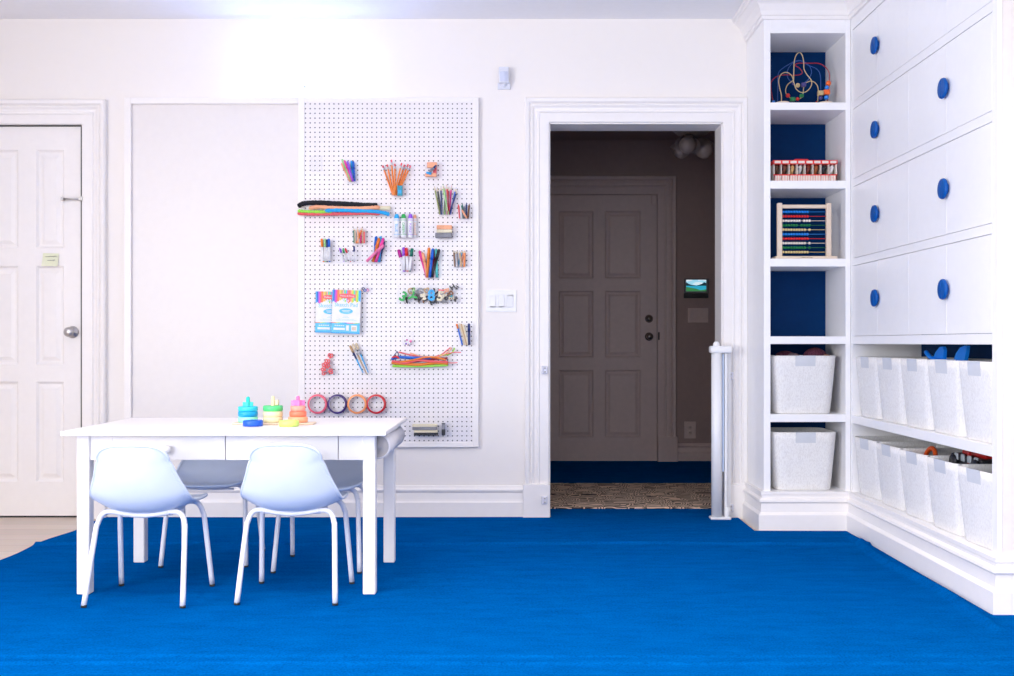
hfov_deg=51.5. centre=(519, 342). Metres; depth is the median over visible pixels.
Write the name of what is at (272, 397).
stacking toy base
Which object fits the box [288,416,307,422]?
ring
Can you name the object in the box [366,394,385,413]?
tape roll
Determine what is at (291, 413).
ring
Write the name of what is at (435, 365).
bundle
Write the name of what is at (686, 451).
baseboard
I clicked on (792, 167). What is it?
horse
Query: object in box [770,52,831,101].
bead maze
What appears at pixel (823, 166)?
horse
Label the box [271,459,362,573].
chair
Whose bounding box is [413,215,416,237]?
marker
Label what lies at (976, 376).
storage basket
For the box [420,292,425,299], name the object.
wooden number
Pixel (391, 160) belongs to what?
pencil
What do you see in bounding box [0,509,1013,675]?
carpet
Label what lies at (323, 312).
pad
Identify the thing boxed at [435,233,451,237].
eraser
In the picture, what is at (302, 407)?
ring
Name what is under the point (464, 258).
pencil
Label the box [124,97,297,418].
board
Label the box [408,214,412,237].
marker
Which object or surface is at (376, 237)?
pen
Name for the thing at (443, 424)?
block
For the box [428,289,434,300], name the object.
number
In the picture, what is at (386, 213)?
bundle
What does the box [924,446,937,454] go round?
ring
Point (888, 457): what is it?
storage basket
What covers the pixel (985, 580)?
baseboard
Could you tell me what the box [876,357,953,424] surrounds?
storage basket
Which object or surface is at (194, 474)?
chair
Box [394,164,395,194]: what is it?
pencil
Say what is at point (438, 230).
eraser
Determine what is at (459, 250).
pencil
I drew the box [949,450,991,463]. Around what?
toy vehicle
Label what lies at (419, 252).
pen
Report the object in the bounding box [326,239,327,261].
marker
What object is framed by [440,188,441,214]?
pencil
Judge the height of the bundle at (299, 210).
0.025 m
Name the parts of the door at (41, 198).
knob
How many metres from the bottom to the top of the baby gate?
0.932 m
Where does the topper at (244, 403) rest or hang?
on the ring at (240, 408)
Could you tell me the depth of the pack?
5.53 m
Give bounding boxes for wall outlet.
[684,421,695,437]
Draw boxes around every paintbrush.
[349,345,363,372]
[352,343,366,373]
[355,343,368,372]
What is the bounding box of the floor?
[0,514,756,559]
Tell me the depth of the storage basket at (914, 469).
4.37 m
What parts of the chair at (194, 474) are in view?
leg, leg, seat mount, leg, leg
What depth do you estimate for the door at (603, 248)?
8.20 m
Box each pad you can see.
[314,291,331,332]
[330,290,360,333]
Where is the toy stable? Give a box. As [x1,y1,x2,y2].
[770,159,837,180]
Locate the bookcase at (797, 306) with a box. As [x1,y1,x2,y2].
[747,20,850,490]
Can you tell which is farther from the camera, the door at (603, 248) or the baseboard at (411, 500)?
the door at (603, 248)
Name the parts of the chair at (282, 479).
leg, leg, leg, leg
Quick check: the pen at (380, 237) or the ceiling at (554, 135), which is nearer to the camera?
the pen at (380, 237)
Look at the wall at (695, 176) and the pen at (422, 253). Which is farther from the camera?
the wall at (695, 176)
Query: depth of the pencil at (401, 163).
5.53 m
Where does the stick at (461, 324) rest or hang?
in the cup
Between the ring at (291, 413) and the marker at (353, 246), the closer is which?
the ring at (291, 413)
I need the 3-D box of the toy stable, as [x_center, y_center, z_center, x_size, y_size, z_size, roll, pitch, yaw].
[1.426,-0.866,5.307,0.322,0.120,0.125,0,0,0]
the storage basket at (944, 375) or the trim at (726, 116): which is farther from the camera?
the trim at (726, 116)
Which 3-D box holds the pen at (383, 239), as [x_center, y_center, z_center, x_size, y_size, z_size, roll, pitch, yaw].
[-0.739,-0.489,5.529,0.054,0.130,0.019,0,0,0]
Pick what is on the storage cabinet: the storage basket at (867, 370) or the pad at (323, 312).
the storage basket at (867, 370)
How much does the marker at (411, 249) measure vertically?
0.124 m
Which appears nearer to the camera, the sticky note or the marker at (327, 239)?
the marker at (327, 239)
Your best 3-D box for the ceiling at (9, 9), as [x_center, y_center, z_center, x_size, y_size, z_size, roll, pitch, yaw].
[-0.450,-1.769,1.900,6.300,0.080,7.400,0,0,0]
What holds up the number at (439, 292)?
in the acrylic tray
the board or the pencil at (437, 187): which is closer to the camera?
the pencil at (437, 187)
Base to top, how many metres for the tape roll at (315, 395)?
0.103 m
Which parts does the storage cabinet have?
door, door, door, door, panel, half moon pull, half moon pull, half moon pull, half moon pull, half moon pull, half moon pull, half moon pull, half moon pull, panel, door, door, door, door, rail, rail, rail, door, door, door, door, half moon pull, half moon pull, half moon pull, half moon pull, half moon pull, half moon pull, panel, door, door, door, door, panel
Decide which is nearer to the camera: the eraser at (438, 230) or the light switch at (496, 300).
the eraser at (438, 230)
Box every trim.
[0,99,106,518]
[523,97,747,518]
[550,176,677,461]
[732,0,870,42]
[996,0,1001,556]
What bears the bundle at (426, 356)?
in the acrylic tray
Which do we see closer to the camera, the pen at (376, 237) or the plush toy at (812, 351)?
the plush toy at (812, 351)
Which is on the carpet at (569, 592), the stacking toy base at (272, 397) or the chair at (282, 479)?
the chair at (282, 479)
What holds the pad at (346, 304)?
on the ledge
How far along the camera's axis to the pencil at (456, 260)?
5.54 m
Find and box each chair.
[81,444,214,607]
[158,460,264,567]
[234,443,354,605]
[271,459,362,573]
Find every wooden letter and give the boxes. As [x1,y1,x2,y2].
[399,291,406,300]
[408,291,417,299]
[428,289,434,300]
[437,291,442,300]
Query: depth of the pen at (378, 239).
5.53 m
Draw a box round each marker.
[320,239,324,261]
[324,239,325,261]
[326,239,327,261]
[328,239,330,261]
[353,246,354,261]
[394,214,399,237]
[397,249,401,264]
[401,214,406,237]
[402,247,405,271]
[405,248,408,271]
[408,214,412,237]
[408,248,413,271]
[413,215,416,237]
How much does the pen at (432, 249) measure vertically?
0.154 m
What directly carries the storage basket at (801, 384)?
on the bookcase at (797, 306)
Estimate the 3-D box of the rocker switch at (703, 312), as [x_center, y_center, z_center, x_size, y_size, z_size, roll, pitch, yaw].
[1.440,-0.217,8.219,0.033,0.066,0.010,0,0,0]
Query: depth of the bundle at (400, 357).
5.52 m
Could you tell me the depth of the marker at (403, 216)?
5.52 m
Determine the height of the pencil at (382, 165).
0.159 m
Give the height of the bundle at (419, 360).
0.026 m
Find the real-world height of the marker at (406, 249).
0.127 m
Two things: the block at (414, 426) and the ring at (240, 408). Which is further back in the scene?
the block at (414, 426)
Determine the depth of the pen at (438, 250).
5.53 m
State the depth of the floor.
5.22 m
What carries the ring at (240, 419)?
on the stacking toy base at (272, 397)
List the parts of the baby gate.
rail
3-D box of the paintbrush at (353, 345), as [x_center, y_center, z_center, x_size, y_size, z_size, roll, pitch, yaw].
[-0.846,0.083,5.532,0.080,0.163,0.014,0,0,0]
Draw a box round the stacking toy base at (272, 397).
[232,396,316,424]
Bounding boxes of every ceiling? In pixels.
[0,0,743,18]
[550,131,714,140]
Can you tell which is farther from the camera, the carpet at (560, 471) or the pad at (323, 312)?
the carpet at (560, 471)
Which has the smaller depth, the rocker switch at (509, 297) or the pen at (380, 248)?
the pen at (380, 248)
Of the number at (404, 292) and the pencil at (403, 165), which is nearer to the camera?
the number at (404, 292)
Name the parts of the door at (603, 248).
knob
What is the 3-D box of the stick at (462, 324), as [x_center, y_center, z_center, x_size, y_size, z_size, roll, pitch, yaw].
[-0.286,-0.044,5.529,0.035,0.112,0.002,0,0,0]
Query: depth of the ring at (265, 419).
4.09 m
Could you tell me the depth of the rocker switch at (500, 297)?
5.59 m
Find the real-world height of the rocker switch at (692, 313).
0.066 m
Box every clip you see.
[541,366,547,373]
[541,496,547,503]
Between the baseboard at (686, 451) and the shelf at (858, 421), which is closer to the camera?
the shelf at (858, 421)
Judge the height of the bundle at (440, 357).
0.030 m
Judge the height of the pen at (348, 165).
0.109 m
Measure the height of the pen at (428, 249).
0.159 m
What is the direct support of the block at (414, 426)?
on the block at (416, 432)
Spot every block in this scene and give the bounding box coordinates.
[412,424,436,429]
[414,430,437,435]
[442,423,444,434]
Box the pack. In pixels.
[397,185,402,195]
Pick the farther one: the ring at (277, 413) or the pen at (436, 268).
the pen at (436, 268)
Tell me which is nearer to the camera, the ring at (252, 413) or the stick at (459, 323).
the ring at (252, 413)
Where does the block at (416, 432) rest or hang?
in the acrylic tray
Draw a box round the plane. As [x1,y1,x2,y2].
[924,346,969,360]
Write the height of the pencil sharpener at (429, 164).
0.029 m
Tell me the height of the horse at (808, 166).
0.087 m
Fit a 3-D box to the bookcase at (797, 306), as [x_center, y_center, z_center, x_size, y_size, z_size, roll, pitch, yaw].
[1.425,-0.347,5.404,0.431,2.560,0.393,0,0,0]
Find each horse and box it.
[782,165,786,173]
[790,165,794,173]
[798,165,802,173]
[806,165,809,173]
[813,165,817,173]
[821,165,825,173]
[829,165,833,173]
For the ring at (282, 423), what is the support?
on the table
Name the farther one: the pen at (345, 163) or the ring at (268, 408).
the pen at (345, 163)
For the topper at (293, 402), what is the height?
0.020 m
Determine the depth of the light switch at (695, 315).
8.22 m
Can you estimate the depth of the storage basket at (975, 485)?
3.79 m
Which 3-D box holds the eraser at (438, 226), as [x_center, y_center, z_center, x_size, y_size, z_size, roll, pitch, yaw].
[-0.398,-0.609,5.537,0.080,0.022,0.038,0,0,0]
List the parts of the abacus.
post, post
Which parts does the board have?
frame rail, frame rail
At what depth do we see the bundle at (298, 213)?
5.53 m
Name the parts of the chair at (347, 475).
leg, leg, leg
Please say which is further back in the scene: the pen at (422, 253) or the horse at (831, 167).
the pen at (422, 253)
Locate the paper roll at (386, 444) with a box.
[377,426,404,458]
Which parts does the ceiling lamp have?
globe, globe, lamp shade, lamp shade, globe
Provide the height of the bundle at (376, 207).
0.031 m
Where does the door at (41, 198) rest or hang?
in the wall at (112, 60)
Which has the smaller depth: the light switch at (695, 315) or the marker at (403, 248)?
the marker at (403, 248)
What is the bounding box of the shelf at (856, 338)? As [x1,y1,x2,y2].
[852,334,991,343]
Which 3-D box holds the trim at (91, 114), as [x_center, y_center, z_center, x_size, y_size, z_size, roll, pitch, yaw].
[-2.638,-0.180,5.578,0.886,2.226,0.044,0,0,0]
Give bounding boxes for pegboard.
[298,97,478,446]
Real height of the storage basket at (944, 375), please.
0.290 m
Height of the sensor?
0.111 m
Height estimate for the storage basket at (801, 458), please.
0.290 m
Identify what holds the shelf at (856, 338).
attached to the storage cabinet
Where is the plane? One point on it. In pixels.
(962, 354)
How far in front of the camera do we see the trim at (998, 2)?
3.60 m
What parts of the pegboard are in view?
frame rail, frame rail, frame rail, frame rail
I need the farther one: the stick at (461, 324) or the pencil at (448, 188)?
the stick at (461, 324)
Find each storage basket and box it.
[770,355,835,413]
[770,427,835,489]
[855,436,935,500]
[856,356,926,419]
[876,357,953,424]
[876,441,961,510]
[899,448,948,522]
[900,358,991,429]
[926,455,991,536]
[927,359,991,436]
[957,464,991,549]
[959,361,991,443]
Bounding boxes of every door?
[0,125,82,516]
[550,195,659,460]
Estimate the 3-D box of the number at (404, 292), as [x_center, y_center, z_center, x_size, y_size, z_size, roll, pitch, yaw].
[-0.616,-0.246,5.522,0.045,0.053,0.007,0,0,0]
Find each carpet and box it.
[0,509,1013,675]
[550,461,710,482]
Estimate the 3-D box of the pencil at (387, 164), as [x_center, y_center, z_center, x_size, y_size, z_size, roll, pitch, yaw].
[-0.686,-0.863,5.550,0.041,0.162,0.009,0,0,0]
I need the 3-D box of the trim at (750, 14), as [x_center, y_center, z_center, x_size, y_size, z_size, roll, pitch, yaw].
[1.583,-1.665,4.392,0.934,0.126,2.539,0,0,-31]
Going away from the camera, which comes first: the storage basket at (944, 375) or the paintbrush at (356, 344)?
the storage basket at (944, 375)
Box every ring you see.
[238,406,257,411]
[238,411,257,416]
[238,417,257,422]
[243,419,262,426]
[263,405,282,411]
[263,411,282,416]
[263,417,282,422]
[279,420,298,426]
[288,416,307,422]
[289,411,306,416]
[290,405,305,410]
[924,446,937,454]
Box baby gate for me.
[709,341,731,519]
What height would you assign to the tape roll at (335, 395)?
0.103 m
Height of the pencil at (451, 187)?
0.155 m
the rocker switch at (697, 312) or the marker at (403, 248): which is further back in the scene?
the rocker switch at (697, 312)
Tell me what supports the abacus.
on the bookcase at (797, 306)
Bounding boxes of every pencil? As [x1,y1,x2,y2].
[382,165,391,193]
[387,164,392,194]
[391,160,393,193]
[393,163,401,195]
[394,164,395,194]
[395,164,408,195]
[396,165,404,190]
[396,165,410,195]
[434,187,439,214]
[437,187,440,214]
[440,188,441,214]
[443,186,448,214]
[447,188,448,214]
[449,187,451,208]
[449,191,456,214]
[453,251,455,266]
[455,252,457,266]
[459,250,461,266]
[463,251,465,266]
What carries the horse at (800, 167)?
in the toy stable
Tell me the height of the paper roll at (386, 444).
0.094 m
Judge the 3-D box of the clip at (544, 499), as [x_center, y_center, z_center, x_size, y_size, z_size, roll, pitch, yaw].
[0.130,0.830,5.544,0.032,0.042,0.020,0,0,0]
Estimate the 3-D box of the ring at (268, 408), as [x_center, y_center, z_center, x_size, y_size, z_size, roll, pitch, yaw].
[-0.969,0.256,4.120,0.076,0.022,0.076,0,0,0]
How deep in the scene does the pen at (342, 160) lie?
5.54 m
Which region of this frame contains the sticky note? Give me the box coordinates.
[41,253,58,265]
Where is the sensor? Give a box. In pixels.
[498,67,509,89]
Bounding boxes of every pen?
[341,159,350,181]
[341,163,349,181]
[344,160,351,181]
[347,161,353,181]
[352,161,354,180]
[366,244,383,262]
[372,238,379,261]
[374,236,377,261]
[375,238,384,261]
[378,236,381,261]
[418,251,425,276]
[421,252,426,273]
[426,247,429,277]
[428,248,433,277]
[431,249,439,277]
[435,249,437,277]
[467,323,469,344]
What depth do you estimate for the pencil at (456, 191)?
5.54 m
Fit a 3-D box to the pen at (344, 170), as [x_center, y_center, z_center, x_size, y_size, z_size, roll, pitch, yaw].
[-0.923,-0.903,5.559,0.054,0.101,0.013,0,0,0]
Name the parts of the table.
leg, leg, drawer knob, drawer, drawer, leg, leg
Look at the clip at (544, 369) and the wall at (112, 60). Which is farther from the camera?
the wall at (112, 60)
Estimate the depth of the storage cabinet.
4.31 m
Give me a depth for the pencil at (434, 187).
5.56 m
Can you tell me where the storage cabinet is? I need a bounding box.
[851,0,995,555]
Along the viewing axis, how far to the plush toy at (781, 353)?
5.34 m
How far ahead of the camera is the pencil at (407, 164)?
5.55 m
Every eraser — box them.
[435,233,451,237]
[437,225,451,228]
[437,229,451,232]
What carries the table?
on the carpet at (569, 592)
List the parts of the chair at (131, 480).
leg, leg, leg, leg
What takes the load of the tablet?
attached to the wall at (695, 176)
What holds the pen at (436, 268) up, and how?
in the cup
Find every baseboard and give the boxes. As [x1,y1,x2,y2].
[107,485,522,516]
[678,443,710,460]
[742,482,1013,614]
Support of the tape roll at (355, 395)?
on the acrylic tray
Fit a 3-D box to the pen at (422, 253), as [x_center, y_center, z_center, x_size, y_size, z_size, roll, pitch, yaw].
[-0.501,-0.412,5.550,0.040,0.134,0.018,0,0,0]
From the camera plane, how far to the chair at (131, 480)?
3.67 m
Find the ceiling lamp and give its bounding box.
[670,131,714,158]
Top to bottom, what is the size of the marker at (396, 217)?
0.125 m
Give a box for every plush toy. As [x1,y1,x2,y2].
[774,351,799,355]
[803,348,829,355]
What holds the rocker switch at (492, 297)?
attached to the light switch at (496, 300)
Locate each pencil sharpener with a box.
[425,173,436,176]
[427,162,436,167]
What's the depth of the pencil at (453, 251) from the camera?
5.56 m
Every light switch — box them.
[486,290,516,311]
[688,308,707,322]
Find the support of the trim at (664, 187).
attached to the wall at (695, 176)
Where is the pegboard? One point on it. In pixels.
(370, 132)
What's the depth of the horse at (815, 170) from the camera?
5.27 m
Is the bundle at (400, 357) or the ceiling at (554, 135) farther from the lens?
the ceiling at (554, 135)
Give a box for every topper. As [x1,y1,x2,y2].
[243,402,252,405]
[291,400,304,405]
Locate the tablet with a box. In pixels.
[684,279,708,297]
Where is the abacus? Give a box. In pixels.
[772,203,836,258]
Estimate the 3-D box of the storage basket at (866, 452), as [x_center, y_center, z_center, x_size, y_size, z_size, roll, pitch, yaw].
[1.795,0.595,5.010,0.318,0.277,0.327,0,0,-3]
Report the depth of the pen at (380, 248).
5.51 m
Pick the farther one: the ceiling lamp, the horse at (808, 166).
the ceiling lamp
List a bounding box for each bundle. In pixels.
[297,200,377,207]
[297,212,379,215]
[298,209,332,212]
[308,205,379,209]
[325,208,389,215]
[378,206,390,210]
[391,356,430,359]
[391,362,447,365]
[392,359,447,363]
[392,364,447,366]
[396,357,447,362]
[400,356,445,362]
[410,348,451,356]
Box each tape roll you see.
[307,394,327,413]
[327,394,346,413]
[347,394,366,413]
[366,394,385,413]
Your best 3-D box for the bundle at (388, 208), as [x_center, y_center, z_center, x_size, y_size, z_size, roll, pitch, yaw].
[-0.784,-0.708,5.543,0.210,0.036,0.025,0,0,0]
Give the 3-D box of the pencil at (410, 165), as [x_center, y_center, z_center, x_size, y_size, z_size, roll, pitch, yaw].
[-0.614,-0.857,5.540,0.082,0.162,0.009,0,0,0]
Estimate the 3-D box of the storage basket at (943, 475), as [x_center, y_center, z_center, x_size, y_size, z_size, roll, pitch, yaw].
[1.795,0.595,4.106,0.318,0.277,0.327,0,0,-2]
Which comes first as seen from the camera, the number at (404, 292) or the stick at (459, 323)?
the number at (404, 292)
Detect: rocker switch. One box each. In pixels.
[490,295,495,306]
[498,295,503,306]
[507,295,512,306]
[690,311,694,318]
[696,311,699,318]
[702,311,705,318]
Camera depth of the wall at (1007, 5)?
3.60 m
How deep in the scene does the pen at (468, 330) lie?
5.52 m
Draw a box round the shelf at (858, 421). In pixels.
[852,415,991,456]
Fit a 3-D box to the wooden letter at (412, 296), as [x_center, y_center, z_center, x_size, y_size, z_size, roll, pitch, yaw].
[-0.565,-0.251,5.528,0.054,0.046,0.007,0,0,0]
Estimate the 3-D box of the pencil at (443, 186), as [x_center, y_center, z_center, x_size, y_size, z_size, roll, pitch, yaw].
[-0.391,-0.757,5.529,0.035,0.162,0.009,0,0,0]
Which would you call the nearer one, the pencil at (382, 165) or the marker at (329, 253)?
the marker at (329, 253)
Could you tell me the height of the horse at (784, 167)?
0.087 m
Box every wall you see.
[0,19,746,484]
[550,141,714,442]
[1002,0,1013,556]
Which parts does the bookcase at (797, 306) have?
panel, panel, panel, shelf, shelf, shelf, shelf, shelf, panel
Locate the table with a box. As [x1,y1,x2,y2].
[60,418,406,594]
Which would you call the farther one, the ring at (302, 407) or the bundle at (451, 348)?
the bundle at (451, 348)
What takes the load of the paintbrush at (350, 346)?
in the cup
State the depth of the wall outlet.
8.22 m
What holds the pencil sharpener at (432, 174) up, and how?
in the cup
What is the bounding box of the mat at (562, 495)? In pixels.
[550,483,710,508]
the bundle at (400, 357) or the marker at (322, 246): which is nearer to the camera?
the bundle at (400, 357)
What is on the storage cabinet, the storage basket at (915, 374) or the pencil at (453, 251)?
the storage basket at (915, 374)
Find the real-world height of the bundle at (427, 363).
0.024 m
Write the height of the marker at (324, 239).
0.124 m
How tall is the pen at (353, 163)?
0.105 m
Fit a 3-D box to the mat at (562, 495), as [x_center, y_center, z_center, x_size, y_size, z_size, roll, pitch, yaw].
[0.850,0.918,6.350,2.300,0.009,1.020,0,0,0]
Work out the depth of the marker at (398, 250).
5.55 m
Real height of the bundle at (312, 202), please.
0.045 m
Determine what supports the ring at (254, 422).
on the table
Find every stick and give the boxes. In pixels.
[459,323,465,344]
[461,324,466,344]
[462,324,467,344]

